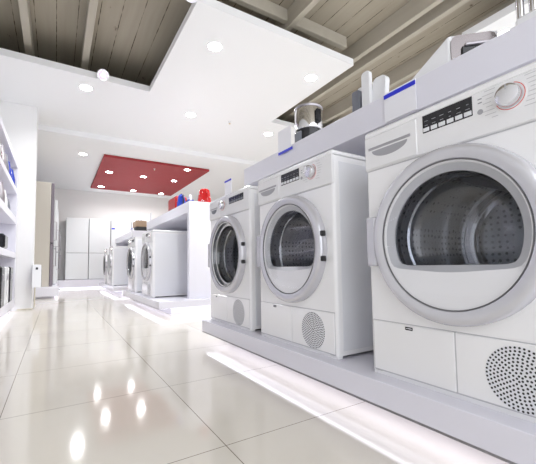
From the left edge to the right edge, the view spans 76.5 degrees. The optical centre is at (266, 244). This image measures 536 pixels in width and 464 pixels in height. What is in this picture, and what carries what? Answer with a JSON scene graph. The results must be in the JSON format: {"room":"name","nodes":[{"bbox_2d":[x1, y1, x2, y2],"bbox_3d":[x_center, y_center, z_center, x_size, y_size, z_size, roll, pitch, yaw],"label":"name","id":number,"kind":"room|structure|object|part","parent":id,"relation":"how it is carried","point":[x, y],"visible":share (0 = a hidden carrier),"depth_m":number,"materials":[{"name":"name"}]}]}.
{"room":"appliance store","nodes":[
{"label":"appliance store","id":0,"kind":"room"},
{"bbox_2d":[0,100,37,310],"bbox_3d":[-3.636,-0.516,4.432,1.035,2.750,0.280,1,-4,-32],"label":"wall partition","id":1,"kind":"structure","parent":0,"point":[20,121],"depth_m":4.53,"materials":[{"name":"white paint"}]},
{"bbox_2d":[32,265,41,287],"bbox_3d":[-3.067,0.420,4.549,0.100,0.300,0.216,1,-4,-32],"label":"wall box","id":2,"kind":"object","parent":1,"relation":"attached to","point":[36,269],"visible":1,"depth_m":4.46,"materials":[{"name":"white plastic"}]},
{"bbox_2d":[17,288,35,309],"bbox_3d":[-3.132,0.708,4.442,0.195,0.287,0.027,2,-4,-36],"label":"cable conduit","id":3,"kind":"object","parent":2,"relation":"attached to","point":[34,288],"visible":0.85,"depth_m":4.49,"materials":[{"name":"beige plastic"}]},
{"bbox_2d":[55,188,169,279],"bbox_3d":[-4.330,-0.141,10.230,6.050,2.750,0.100,1,-4,-32],"label":"wall","id":4,"kind":"structure","parent":0,"point":[71,203],"depth_m":9.93,"materials":[{"name":"white paint"}]},
{"bbox_2d":[0,288,508,463],"bbox_3d":[-1.010,0.901,4.846,6.000,0.100,12.600,1,-4,-32],"label":"floor","id":5,"kind":"structure","parent":0,"point":[88,375],"depth_m":1.33,"materials":[{"name":"beige tile"}]},
{"bbox_2d":[0,116,18,317],"bbox_3d":[-2.536,-0.205,2.858,0.430,1.900,3.490,1,-4,-32],"label":"shelving unit","id":6,"kind":"object","parent":5,"relation":"on","point":[8,218],"visible":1,"depth_m":4.12,"materials":[{"name":"white"}]},
{"bbox_2d":[0,139,1,157],"bbox_3d":[-2.537,-0.937,3.136,0.188,0.274,0.188,-2,-4,13],"label":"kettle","id":7,"kind":"object","parent":6,"relation":"on","point":[0,139],"visible":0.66,"depth_m":3.16,"materials":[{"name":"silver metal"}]},
{"bbox_2d":[0,266,4,307],"bbox_3d":[-2.664,0.411,3.236,0.265,0.400,0.240,1,-4,-32],"label":"coffee machine","id":8,"kind":"object","parent":6,"relation":"on","point":[2,269],"visible":1,"depth_m":3.25,"materials":[{"name":"black plastic"}]},
{"bbox_2d":[0,181,4,202],"bbox_3d":[-2.716,-0.541,3.410,0.177,0.254,0.177,-2,-4,13],"label":"kettle","id":9,"kind":"object","parent":6,"relation":"on","point":[2,193],"visible":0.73,"depth_m":3.42,"materials":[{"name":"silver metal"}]},
{"bbox_2d":[1,144,5,165],"bbox_3d":[-2.721,-0.910,3.433,0.177,0.264,0.177,-2,-4,13],"label":"kettle","id":10,"kind":"object","parent":6,"relation":"on","point":[3,150],"visible":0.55,"depth_m":3.44,"materials":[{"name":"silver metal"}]},
{"bbox_2d":[0,233,7,248],"bbox_3d":[-2.775,-0.033,3.505,0.160,0.153,0.260,1,-4,-32],"label":"toaster","id":11,"kind":"object","parent":6,"relation":"on","point":[3,238],"visible":0.9,"depth_m":3.44,"materials":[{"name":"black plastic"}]},
{"bbox_2d":[4,189,7,206],"bbox_3d":[-2.884,-0.512,3.682,0.156,0.234,0.156,-2,-4,13],"label":"kettle","id":12,"kind":"object","parent":6,"relation":"on","point":[6,200],"visible":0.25,"depth_m":3.70,"materials":[{"name":"white plastic"}]},
{"bbox_2d":[4,267,8,304],"bbox_3d":[-2.847,0.432,3.533,0.265,0.400,0.240,1,-4,-32],"label":"coffee machine","id":13,"kind":"object","parent":6,"relation":"on","point":[6,287],"visible":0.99,"depth_m":3.53,"materials":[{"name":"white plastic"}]},
{"bbox_2d":[5,153,8,171],"bbox_3d":[-2.878,-0.892,3.688,0.167,0.264,0.167,-2,-4,13],"label":"kettle","id":14,"kind":"object","parent":6,"relation":"on","point":[7,163],"visible":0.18,"depth_m":3.70,"materials":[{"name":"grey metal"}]},
{"bbox_3d":[-2.503,0.632,2.789,0.410,0.100,3.340,1,-4,-32],"label":"shelf","id":15,"kind":"part","parent":6,"relation":"part of","materials":[{"name":"white"}]},
{"bbox_3d":[-2.511,0.033,2.827,0.410,0.070,3.340,1,-4,-32],"label":"shelf","id":16,"kind":"part","parent":6,"relation":"part of","materials":[{"name":"white"}]},
{"bbox_3d":[-2.518,-0.408,2.855,0.410,0.085,3.340,1,-4,-32],"label":"shelf","id":17,"kind":"part","parent":6,"relation":"part of","materials":[{"name":"white"}]},
{"bbox_3d":[-2.523,-0.782,2.878,0.410,0.065,3.340,1,-4,-32],"label":"shelf","id":18,"kind":"part","parent":6,"relation":"part of","materials":[{"name":"white"}]},
{"bbox_2d":[8,161,11,177],"bbox_3d":[-3.025,-0.870,3.926,0.167,0.254,0.167,-2,-4,13],"label":"kettle","id":19,"kind":"object","parent":6,"relation":"on","point":[10,171],"visible":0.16,"depth_m":3.94,"materials":[{"name":"blue plastic"}]},
{"bbox_2d":[8,267,12,302],"bbox_3d":[-3.046,0.456,3.856,0.265,0.400,0.240,1,-4,-32],"label":"coffee machine","id":20,"kind":"object","parent":6,"relation":"on","point":[10,268],"visible":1,"depth_m":3.84,"materials":[{"name":"black plastic"}]},
{"bbox_2d":[11,168,14,183],"bbox_3d":[-3.167,-0.843,4.165,0.177,0.234,0.177,-2,-4,13],"label":"kettle","id":21,"kind":"object","parent":6,"relation":"on","point":[12,170],"visible":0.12,"depth_m":4.18,"materials":[{"name":"blue plastic"}]},
{"bbox_2d":[34,181,56,286],"bbox_3d":[-4.494,-0.179,6.493,0.848,1.950,0.720,1,-4,-32],"label":"refrigerator","id":22,"kind":"object","parent":5,"relation":"on","point":[45,192],"visible":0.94,"depth_m":6.31,"materials":[{"name":"beige metal"}]},
{"bbox_3d":[-4.193,0.400,6.637,0.052,0.796,0.714,1,-4,-32],"label":"door","id":23,"kind":"part","parent":22,"relation":"part of","materials":[{"name":"silver metal"}]},
{"bbox_3d":[-4.207,-0.578,6.699,0.052,1.132,0.714,1,-4,-32],"label":"door","id":24,"kind":"part","parent":22,"relation":"part of","materials":[{"name":"silver metal"}]},
{"bbox_2d":[33,282,58,298],"bbox_3d":[-5.099,0.951,7.145,1.250,0.205,2.900,1,-4,-32],"label":"plinth","id":25,"kind":"object","parent":5,"relation":"on","point":[51,291],"visible":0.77,"depth_m":6.15,"materials":[{"name":"white laminate"}]},
{"bbox_2d":[53,200,59,283],"bbox_3d":[-4.963,-0.047,7.301,0.904,1.800,0.700,1,-4,-32],"label":"refrigerator","id":26,"kind":"object","parent":5,"relation":"on","point":[56,201],"visible":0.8,"depth_m":7.21,"materials":[{"name":"white metal"}]},
{"bbox_3d":[-4.638,0.489,7.463,0.052,0.734,0.694,1,-4,-32],"label":"door","id":27,"kind":"part","parent":26,"relation":"part of","materials":[{"name":"white metal"}]},
{"bbox_3d":[-4.651,-0.413,7.519,0.052,1.045,0.694,1,-4,-32],"label":"door","id":28,"kind":"part","parent":26,"relation":"part of","materials":[{"name":"white metal"}]},
{"bbox_2d":[56,210,60,282],"bbox_3d":[-5.343,0.049,7.942,0.934,1.700,0.700,1,-4,-32],"label":"refrigerator","id":29,"kind":"object","parent":5,"relation":"on","point":[58,210],"visible":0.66,"depth_m":7.87,"materials":[{"name":"white metal"}]},
{"bbox_3d":[-5.006,0.556,8.114,0.052,0.693,0.694,1,-4,-32],"label":"door","id":30,"kind":"part","parent":29,"relation":"part of","materials":[{"name":"white metal"}]},
{"bbox_3d":[-5.018,-0.296,8.167,0.052,0.986,0.694,1,-4,-32],"label":"door","id":31,"kind":"part","parent":29,"relation":"part of","materials":[{"name":"white metal"}]},
{"bbox_2d":[64,217,88,279],"bbox_3d":[-5.175,0.123,9.289,0.535,1.655,0.500,1,-4,-32],"label":"refrigerator","id":32,"kind":"object","parent":5,"relation":"on","point":[77,229],"visible":1,"depth_m":9.07,"materials":[{"name":"white metal"}]},
{"bbox_3d":[-5.049,0.581,9.067,0.527,0.690,0.048,1,-4,-32],"label":"door","id":33,"kind":"part","parent":32,"relation":"part of","materials":[{"name":"white metal"}]},
{"bbox_3d":[-5.061,-0.246,9.119,0.527,0.937,0.048,1,-4,-32],"label":"door","id":34,"kind":"part","parent":32,"relation":"part of","materials":[{"name":"white metal"}]},
{"bbox_2d":[57,279,103,288],"bbox_3d":[-4.506,1.083,9.610,2.550,0.235,0.580,1,-4,-32],"label":"plinth","id":35,"kind":"object","parent":5,"relation":"on","point":[84,283],"visible":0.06,"depth_m":9.01,"materials":[{"name":"white laminate"}]},
{"bbox_2d":[88,219,110,278],"bbox_3d":[-4.711,0.134,9.575,0.535,1.655,0.500,1,-4,-32],"label":"refrigerator","id":36,"kind":"object","parent":5,"relation":"on","point":[99,229],"visible":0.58,"depth_m":9.34,"materials":[{"name":"white metal"}]},
{"bbox_3d":[-4.585,0.592,9.353,0.527,0.690,0.048,1,-4,-32],"label":"door","id":37,"kind":"part","parent":36,"relation":"part of","materials":[{"name":"white metal"}]},
{"bbox_3d":[-4.597,-0.235,9.405,0.527,0.937,0.048,1,-4,-32],"label":"door","id":38,"kind":"part","parent":36,"relation":"part of","materials":[{"name":"white metal"}]},
{"bbox_2d":[103,248,108,283],"bbox_3d":[-3.638,0.529,8.371,0.638,0.845,0.600,1,-4,-32],"label":"washing machine","id":39,"kind":"object","parent":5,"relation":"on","point":[106,251],"visible":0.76,"depth_m":8.10,"materials":[{"name":"white metal"}]},
{"bbox_3d":[-3.893,0.493,8.216,0.040,0.505,0.505,1,-4,-32],"label":"door","id":40,"kind":"part","parent":39,"relation":"part of","materials":[{"name":"silver metal"}]},
{"bbox_2d":[99,282,127,294],"bbox_3d":[-3.176,1.003,8.035,1.140,0.157,2.700,1,-4,-32],"label":"plinth","id":41,"kind":"object","parent":5,"relation":"on","point":[119,289],"visible":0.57,"depth_m":6.89,"materials":[{"name":"white laminate"}]},
{"bbox_2d":[107,246,128,285],"bbox_3d":[-3.192,0.477,7.649,0.638,0.845,0.600,1,-4,-32],"label":"dryer","id":42,"kind":"object","parent":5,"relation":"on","point":[117,256],"visible":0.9,"depth_m":7.33,"materials":[{"name":"white metal"}]},
{"bbox_3d":[-3.447,0.442,7.494,0.040,0.505,0.505,1,-4,-32],"label":"door","id":43,"kind":"part","parent":42,"relation":"part of","materials":[{"name":"silver metal"}]},
{"bbox_2d":[110,220,130,246],"bbox_3d":[-4.247,0.146,9.860,0.535,1.655,0.500,1,-4,-32],"label":"refrigerator","id":44,"kind":"object","parent":5,"relation":"on","point":[122,227],"visible":0.23,"depth_m":9.64,"materials":[{"name":"white metal"}]},
{"bbox_2d":[115,230,147,245],"bbox_3d":[-3.083,0.359,8.168,0.670,1.143,2.450,1,-4,-32],"label":"display shelf","id":45,"kind":"object","parent":5,"relation":"on","point":[123,240],"visible":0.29,"depth_m":7.74,"materials":[{"name":"white laminate"}]},
{"bbox_2d":[133,220,146,230],"bbox_3d":[-2.724,-0.397,7.319,0.220,0.250,0.460,1,-4,-32],"label":"coffee machine","id":46,"kind":"object","parent":45,"relation":"on","point":[139,225],"visible":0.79,"depth_m":7.16,"materials":[{"name":"beige plastic"}]},
{"bbox_2d":[127,237,142,292],"bbox_3d":[-1.897,0.327,5.551,0.638,0.845,0.600,1,-4,-32],"label":"washing machine","id":47,"kind":"object","parent":5,"relation":"on","point":[135,245],"visible":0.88,"depth_m":5.20,"materials":[{"name":"white metal"}]},
{"bbox_3d":[-2.151,0.291,5.396,0.040,0.505,0.505,1,-4,-32],"label":"door","id":48,"kind":"part","parent":47,"relation":"part of","materials":[{"name":"silver metal"}]},
{"bbox_3d":[-2.140,-0.021,5.426,0.015,0.120,0.594,1,-4,-32],"label":"control panel","id":49,"kind":"part","parent":47,"relation":"part of","materials":[{"name":"white plastic"}]},
{"bbox_2d":[141,230,186,297],"bbox_3d":[-1.325,0.260,4.626,0.638,0.845,0.600,1,-4,-32],"label":"dryer","id":50,"kind":"object","parent":5,"relation":"on","point":[164,252],"visible":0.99,"depth_m":4.34,"materials":[{"name":"white metal"}]},
{"bbox_3d":[-1.580,0.225,4.471,0.040,0.505,0.505,1,-4,-32],"label":"door","id":51,"kind":"part","parent":50,"relation":"part of","materials":[{"name":"silver metal"}]},
{"bbox_3d":[-1.568,-0.088,4.500,0.015,0.120,0.594,1,-4,-32],"label":"control panel","id":52,"kind":"part","parent":50,"relation":"part of","materials":[{"name":"white plastic"}]},
{"bbox_3d":[-1.486,0.569,4.336,0.008,0.164,0.285,1,-4,-32],"label":"vent panel","id":53,"kind":"part","parent":50,"relation":"part of","materials":[{"name":"white metal"}]},
{"bbox_3d":[-1.317,-0.149,4.660,0.606,0.023,0.600,1,-4,-32],"label":"panel","id":54,"kind":"part","parent":50,"relation":"part of","materials":[{"name":"white ceramic"}]},
{"bbox_2d":[123,290,210,314],"bbox_3d":[-1.265,0.781,4.932,1.150,0.157,2.300,1,-4,-32],"label":"plinth","id":55,"kind":"object","parent":5,"relation":"on","point":[178,304],"visible":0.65,"depth_m":3.93,"materials":[{"name":"white laminate"}]},
{"bbox_2d":[147,201,210,298],"bbox_3d":[-1.203,0.132,5.124,0.670,1.161,2.220,1,-4,-32],"label":"display shelf","id":56,"kind":"object","parent":5,"relation":"on","point":[192,217],"visible":0.47,"depth_m":4.09,"materials":[{"name":"white laminate"}]},
{"bbox_2d":[168,196,186,210],"bbox_3d":[-1.268,-0.567,4.875,0.170,0.203,0.380,1,-4,-32],"label":"toaster","id":57,"kind":"object","parent":56,"relation":"on","point":[172,203],"visible":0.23,"depth_m":4.79,"materials":[{"name":"red plastic"}]},
{"bbox_3d":[-1.210,-0.381,5.156,0.670,0.133,2.220,1,-4,-32],"label":"shelf","id":58,"kind":"part","parent":56,"relation":"part of","materials":[{"name":"white"}]},
{"bbox_2d":[177,194,184,206],"bbox_3d":[-1.143,-0.588,4.578,0.120,0.204,0.156,-1,-4,1],"label":"kettle","id":59,"kind":"object","parent":56,"relation":"on","point":[181,198],"visible":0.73,"depth_m":4.54,"materials":[{"name":"blue plastic"}]},
{"bbox_2d":[185,195,193,202],"bbox_3d":[-1.001,-0.568,4.404,0.090,0.138,0.198,1,-4,-32],"label":"iron","id":60,"kind":"object","parent":56,"relation":"on","point":[189,196],"visible":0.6,"depth_m":4.33,"materials":[{"name":"white plastic"}]},
{"bbox_3d":[-0.637,0.133,4.207,0.668,1.028,0.069,1,-4,-32],"label":"panel","id":61,"kind":"part","parent":56,"relation":"part of","materials":[{"name":"white"}]},
{"bbox_2d":[198,188,210,201],"bbox_3d":[-0.791,-0.610,4.356,0.180,0.210,0.187,-1,-4,5],"label":"appliance","id":62,"kind":"object","parent":56,"relation":"on","point":[204,194],"visible":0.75,"depth_m":4.29,"materials":[{"name":"red plastic"}]},
{"bbox_2d":[257,149,373,359],"bbox_3d":[0.361,0.056,1.761,0.638,0.845,0.600,1,-4,-32],"label":"dryer","id":63,"kind":"object","parent":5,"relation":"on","point":[316,290],"visible":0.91,"depth_m":1.45,"materials":[{"name":"white metal"}]},
{"bbox_3d":[0.014,-0.281,1.796,0.012,0.114,0.208,1,-4,-32],"label":"drawer","id":64,"kind":"part","parent":63,"relation":"part of","materials":[{"name":"white plastic"}]},
{"bbox_3d":[0.106,0.020,1.607,0.040,0.505,0.505,1,-4,-32],"label":"door","id":65,"kind":"part","parent":63,"relation":"part of","materials":[{"name":"silver metal"}]},
{"bbox_2d":[277,211,310,266],"bbox_3d":[0.160,-0.027,1.643,0.104,0.265,0.362,1,-4,-32],"label":"drum","id":66,"kind":"object","parent":63,"relation":"on","point":[281,228],"depth_m":1.74,"materials":[{"name":"silver metal"}]},
{"bbox_3d":[0.117,-0.292,1.636,0.015,0.120,0.594,1,-4,-32],"label":"control panel","id":67,"kind":"part","parent":63,"relation":"part of","materials":[{"name":"white plastic"}]},
{"bbox_3d":[0.141,0.466,1.596,0.026,0.013,0.586,1,-4,-32],"label":"skirting","id":68,"kind":"part","parent":63,"relation":"part of","materials":[{"name":"white ceramic"}]},
{"bbox_3d":[0.189,-0.319,1.484,0.026,0.055,0.055,1,-4,-32],"label":"program knob","id":69,"kind":"part","parent":63,"relation":"part of","materials":[{"name":"silver metal"}]},
{"bbox_3d":[0.369,-0.354,1.796,0.606,0.023,0.600,1,-4,-32],"label":"panel","id":70,"kind":"part","parent":63,"relation":"part of","materials":[{"name":"white ceramic"}]},
{"bbox_3d":[0.199,0.364,1.472,0.008,0.164,0.285,1,-4,-32],"label":"vent panel","id":71,"kind":"part","parent":63,"relation":"part of","materials":[{"name":"white ceramic"}]},
{"bbox_2d":[202,319,535,463],"bbox_3d":[0.907,0.525,1.353,1.215,0.157,3.210,1,-4,-32],"label":"plinth","id":72,"kind":"object","parent":5,"relation":"on","point":[510,439],"visible":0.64,"depth_m":1.02,"materials":[{"name":"white laminate"}]},
{"bbox_2d":[208,185,260,331],"bbox_3d":[-0.007,0.099,2.357,0.638,0.845,0.600,1,-4,-32],"label":"washing machine","id":73,"kind":"object","parent":72,"relation":"on","point":[234,217],"visible":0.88,"depth_m":2.08,"materials":[{"name":"white metal"}]},
{"bbox_3d":[-0.359,-0.238,2.401,0.012,0.114,0.186,1,-4,-32],"label":"drawer","id":74,"kind":"part","parent":73,"relation":"part of","materials":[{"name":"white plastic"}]},
{"bbox_3d":[-0.301,-0.262,2.277,0.026,0.055,0.055,1,-4,-32],"label":"program knob","id":75,"kind":"part","parent":73,"relation":"part of","materials":[{"name":"silver metal"}]},
{"bbox_3d":[-0.262,0.063,2.202,0.040,0.505,0.505,1,-4,-32],"label":"door","id":76,"kind":"part","parent":73,"relation":"part of","materials":[{"name":"silver metal"}]},
{"bbox_2d":[224,178,231,195],"bbox_3d":[-0.275,-0.392,2.466,0.007,0.155,0.110,1,-4,-32],"label":"price card","id":77,"kind":"object","parent":73,"relation":"on","point":[228,184],"visible":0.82,"depth_m":2.46,"materials":[{"name":"white paper"}]},
{"bbox_3d":[-0.250,-0.250,2.231,0.015,0.120,0.594,1,-4,-32],"label":"control panel","id":78,"kind":"part","parent":73,"relation":"part of","materials":[{"name":"white plastic"}]},
{"bbox_3d":[-0.227,0.508,2.191,0.026,0.013,0.586,1,-4,-32],"label":"skirting","id":79,"kind":"part","parent":73,"relation":"part of","materials":[{"name":"white metal"}]},
{"bbox_3d":[0.001,-0.311,2.391,0.606,0.023,0.600,1,-4,-32],"label":"panel","id":80,"kind":"part","parent":73,"relation":"part of","materials":[{"name":"white plastic"}]},
{"bbox_3d":[-0.168,0.407,2.067,0.008,0.164,0.285,1,-4,-32],"label":"vent panel","id":81,"kind":"part","parent":73,"relation":"part of","materials":[{"name":"white ceramic"}]},
{"bbox_2d":[244,16,535,185],"bbox_3d":[0.897,-0.107,1.657,0.740,1.143,2.860,1,-4,-32],"label":"display shelf","id":82,"kind":"object","parent":5,"relation":"on","point":[513,49],"visible":0.23,"depth_m":1.37,"materials":[{"name":"white laminate"}]},
{"bbox_2d":[278,125,291,155],"bbox_3d":[0.123,-0.679,2.215,0.007,0.161,0.160,1,-4,-32],"label":"price card","id":83,"kind":"object","parent":82,"relation":"attached to","point":[284,136],"visible":1,"depth_m":2.22,"materials":[{"name":"white paper"}]},
{"bbox_2d":[294,102,322,142],"bbox_3d":[0.286,-0.780,2.276,0.192,0.295,0.192,-2,-4,17],"label":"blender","id":84,"kind":"object","parent":82,"relation":"on","point":[308,116],"visible":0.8,"depth_m":2.19,"materials":[{"name":"silver metal"}]},
{"bbox_3d":[0.284,-0.906,2.283,0.192,0.022,0.192,1,-4,-32],"label":"lid","id":85,"kind":"part","parent":84,"relation":"part of","materials":[{"name":"silver metal"}]},
{"bbox_2d":[295,105,322,132],"bbox_3d":[0.285,-0.827,2.278,0.186,0.148,0.186,1,-4,-32],"label":"bowl","id":86,"kind":"object","parent":84,"relation":"on","point":[307,117],"depth_m":2.19,"materials":[{"name":"silver metal"}]},
{"bbox_3d":[0.338,-0.834,2.194,0.040,0.090,0.024,1,-4,-32],"label":"handle","id":87,"kind":"part","parent":84,"relation":"part of","materials":[{"name":"black plastic"}]},
{"bbox_2d":[352,71,389,111],"bbox_3d":[0.557,-0.789,1.826,0.110,0.254,0.239,1,-4,-32],"label":"appliance","id":88,"kind":"object","parent":82,"relation":"on","point":[364,95],"visible":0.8,"depth_m":1.78,"materials":[{"name":"white plastic"}]},
{"bbox_2d":[384,78,416,122],"bbox_3d":[0.579,-0.621,1.475,0.008,0.132,0.158,1,-4,-32],"label":"price card","id":89,"kind":"object","parent":82,"relation":"attached to","point":[400,101],"visible":1,"depth_m":1.47,"materials":[{"name":"white paper"}]},
{"bbox_2d":[413,30,497,78],"bbox_3d":[0.849,-0.768,1.501,0.298,0.158,0.335,1,-4,-32],"label":"toaster","id":90,"kind":"object","parent":82,"relation":"on","point":[452,47],"visible":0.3,"depth_m":1.38,"materials":[{"name":"white plastic"}]},
{"bbox_3d":[0.834,-0.776,1.366,0.168,0.148,0.008,-2,-4,11],"label":"plate","id":91,"kind":"part","parent":90,"relation":"part of","materials":[{"name":"silver metal"}]},
{"bbox_3d":[0.842,-0.801,1.353,0.095,0.012,0.017,-2,-4,11],"label":"lever","id":92,"kind":"part","parent":90,"relation":"part of","materials":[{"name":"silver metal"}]},
{"bbox_2d":[515,0,535,25],"bbox_3d":[1.082,-0.893,1.187,0.250,0.360,0.291,1,-4,-32],"label":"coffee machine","id":93,"kind":"object","parent":82,"relation":"on","point":[521,17],"visible":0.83,"depth_m":1.22,"materials":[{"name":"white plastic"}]},
{"bbox_2d":[365,61,535,422],"bbox_3d":[0.764,0.009,1.109,0.638,0.845,0.600,1,-4,-32],"label":"dryer","id":94,"kind":"object","parent":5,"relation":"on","point":[451,222],"visible":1,"depth_m":0.98,"materials":[{"name":"white metal"}]},
{"bbox_3d":[0.417,-0.328,1.144,0.012,0.114,0.208,1,-4,-32],"label":"drawer","id":95,"kind":"part","parent":94,"relation":"part of","materials":[{"name":"white plastic"}]},
{"bbox_3d":[0.771,-0.401,1.143,0.606,0.023,0.600,1,-4,-32],"label":"panel","id":96,"kind":"part","parent":94,"relation":"part of","materials":[{"name":"white plastic"}]},
{"bbox_3d":[0.520,-0.339,0.984,0.015,0.120,0.594,1,-4,-32],"label":"control panel","id":97,"kind":"part","parent":94,"relation":"part of","materials":[{"name":"white plastic"}]},
{"bbox_3d":[0.509,-0.026,0.954,0.040,0.505,0.505,1,-4,-32],"label":"door","id":98,"kind":"part","parent":94,"relation":"part of","materials":[{"name":"silver metal"}]},
{"bbox_3d":[0.543,0.419,0.944,0.026,0.013,0.586,1,-4,-32],"label":"skirting","id":99,"kind":"part","parent":94,"relation":"part of","materials":[{"name":"white ceramic"}]},
{"bbox_2d":[416,176,515,264],"bbox_3d":[0.563,-0.073,0.991,0.104,0.265,0.362,1,-4,-32],"label":"drum","id":100,"kind":"object","parent":94,"relation":"on","point":[425,185],"depth_m":1.02,"materials":[{"name":"silver metal"}]},
{"bbox_3d":[0.602,0.318,0.820,0.008,0.164,0.285,1,-4,-32],"label":"vent panel","id":101,"kind":"part","parent":94,"relation":"part of","materials":[{"name":"white ceramic"}]},
{"bbox_3d":[0.592,-0.366,0.832,0.026,0.055,0.055,1,-4,-32],"label":"program knob","id":102,"kind":"part","parent":94,"relation":"part of","materials":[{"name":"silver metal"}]},
{"bbox_2d":[0,0,528,201],"bbox_3d":[-1.050,-1.931,5.024,6.000,0.075,12.600,1,-4,-32],"label":"ceiling","id":103,"kind":"structure","parent":0,"point":[260,70],"depth_m":4.40,"materials":[{"name":"white paint"}]},
{"bbox_2d":[78,84,93,90],"bbox_3d":[-2.217,-1.925,4.186,0.170,0.008,0.170,1,-4,-32],"label":"recessed light","id":104,"kind":"object","parent":103,"relation":"in","point":[84,87],"visible":1,"depth_m":4.17,"materials":[{"name":"white"}]},
{"bbox_2d":[80,85,91,90],"bbox_3d":[-2.217,-1.925,4.186,0.133,0.008,0.133,1,-4,-32],"label":"diffuser","id":105,"kind":"object","parent":104,"relation":"attached to","point":[83,87],"depth_m":4.18,"materials":[{"name":"white plastic"}]},
{"bbox_2d":[97,69,108,80],"bbox_3d":[-1.913,-1.975,3.983,0.131,0.128,0.150,1,-4,-32],"label":"spotlight","id":106,"kind":"object","parent":103,"relation":"attached to","point":[102,74],"visible":1,"depth_m":3.95,"materials":[{"name":"white plastic"}]},
{"bbox_2d":[38,124,257,167],"bbox_3d":[-1.888,-1.754,6.378,6.000,0.086,0.300,1,-4,-32],"label":"beam","id":107,"kind":"structure","parent":103,"relation":"attached to","point":[43,130],"depth_m":6.04,"materials":[{"name":"white paint"}]},
{"bbox_2d":[91,154,208,195],"bbox_3d":[-3.028,-1.622,8.491,2.180,0.050,3.060,1,-4,-32],"label":"ceiling panel","id":108,"kind":"object","parent":103,"relation":"attached to","point":[126,171],"visible":0.98,"depth_m":8.07,"materials":[{"name":"red"}]},
{"bbox_2d":[185,112,196,117],"bbox_3d":[-1.104,-1.892,4.977,0.170,0.008,0.170,1,-4,-32],"label":"recessed light","id":109,"kind":"object","parent":103,"relation":"in","point":[189,114],"visible":1,"depth_m":4.97,"materials":[{"name":"white"}]},
{"bbox_2d":[186,113,194,116],"bbox_3d":[-1.104,-1.891,4.977,0.133,0.008,0.133,1,-4,-32],"label":"diffuser","id":110,"kind":"object","parent":109,"relation":"attached to","point":[187,114],"depth_m":4.97,"materials":[{"name":"white plastic"}]},
{"bbox_2d":[206,41,222,51],"bbox_3d":[-0.518,-1.997,3.438,0.170,0.008,0.170,1,-4,-32],"label":"recessed light","id":111,"kind":"object","parent":103,"relation":"in","point":[214,46],"visible":1,"depth_m":3.43,"materials":[{"name":"white"}]},
{"bbox_2d":[208,43,220,50],"bbox_3d":[-0.518,-1.997,3.438,0.133,0.008,0.133,1,-4,-32],"label":"diffuser","id":112,"kind":"object","parent":111,"relation":"attached to","point":[211,46],"depth_m":3.43,"materials":[{"name":"white plastic"}]},
{"bbox_2d":[0,0,509,127],"bbox_3d":[0.256,-2.465,2.925,6.000,0.060,7.600,1,-4,-32],"label":"planks","id":113,"kind":"object","parent":103,"relation":"attached to","point":[131,39],"depth_m":3.74,"materials":[{"name":"brown wood"}]},
{"bbox_2d":[18,0,34,55],"bbox_3d":[-1.454,-2.382,1.864,0.070,0.190,7.600,1,-4,-32],"label":"beam","id":114,"kind":"structure","parent":113,"relation":"attached to","point":[24,5],"depth_m":3.42,"materials":[{"name":"beige wood"}]},
{"bbox_2d":[80,0,97,69],"bbox_3d":[-0.986,-2.371,2.152,0.070,0.190,7.600,1,-4,-32],"label":"beam","id":115,"kind":"structure","parent":113,"relation":"attached to","point":[91,9],"depth_m":3.51,"materials":[{"name":"beige wood"}]},
{"bbox_2d":[230,0,346,49],"bbox_3d":[0.109,-2.336,3.426,1.880,0.129,0.060,1,-4,-32],"label":"ceiling beam","id":116,"kind":"structure","parent":113,"relation":"attached to","point":[267,8],"depth_m":3.55,"materials":[{"name":"beige wood"}]},
{"bbox_2d":[274,0,319,30],"bbox_3d":[0.496,-2.334,3.064,0.060,0.190,7.600,1,-4,-32],"label":"ceiling beam","id":117,"kind":"structure","parent":113,"relation":"attached to","point":[298,9],"depth_m":3.34,"materials":[{"name":"beige wood"}]},
{"bbox_2d":[276,0,469,120],"bbox_3d":[1.536,-2.319,3.706,0.065,0.170,7.600,1,-4,-32],"label":"ceiling beam","id":118,"kind":"structure","parent":113,"relation":"attached to","point":[446,7],"depth_m":3.87,"materials":[{"name":"beige wood"}]},
{"bbox_2d":[341,0,443,62],"bbox_3d":[1.339,-2.314,3.583,0.060,0.190,7.600,1,-4,-32],"label":"ceiling beam","id":119,"kind":"structure","parent":113,"relation":"attached to","point":[413,10],"depth_m":3.58,"materials":[{"name":"beige wood"}]},
{"bbox_2d":[322,0,514,123],"bbox_3d":[2.075,-2.296,4.037,0.070,0.190,7.600,1,-4,-32],"label":"ceiling beam","id":120,"kind":"structure","parent":113,"relation":"attached to","point":[411,67],"depth_m":4.41,"materials":[{"name":"beige wood"}]},
{"bbox_2d":[263,132,272,135],"bbox_3d":[0.036,-1.860,5.737,0.170,0.008,0.170,1,-4,-32],"label":"recessed light","id":121,"kind":"object","parent":103,"relation":"in","point":[265,133],"visible":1,"depth_m":5.74,"materials":[{"name":"white"}]},
{"bbox_2d":[304,74,317,81],"bbox_3d":[0.533,-1.974,4.039,0.170,0.008,0.170,1,-4,-32],"label":"recessed light","id":122,"kind":"object","parent":103,"relation":"in","point":[310,77],"visible":1,"depth_m":4.03,"materials":[{"name":"white"}]},
{"bbox_2d":[305,75,316,80],"bbox_3d":[0.533,-1.974,4.039,0.133,0.008,0.133,1,-4,-32],"label":"diffuser","id":123,"kind":"object","parent":122,"relation":"attached to","point":[308,77],"depth_m":4.03,"materials":[{"name":"white"}]},
{"bbox_2d":[497,28,510,34],"bbox_3d":[2.322,-2.046,3.312,0.170,0.008,0.170,1,-4,-32],"label":"recessed light","id":124,"kind":"object","parent":103,"relation":"in","point":[507,29],"visible":0.2,"depth_m":3.27,"materials":[{"name":"white"}]}
]}

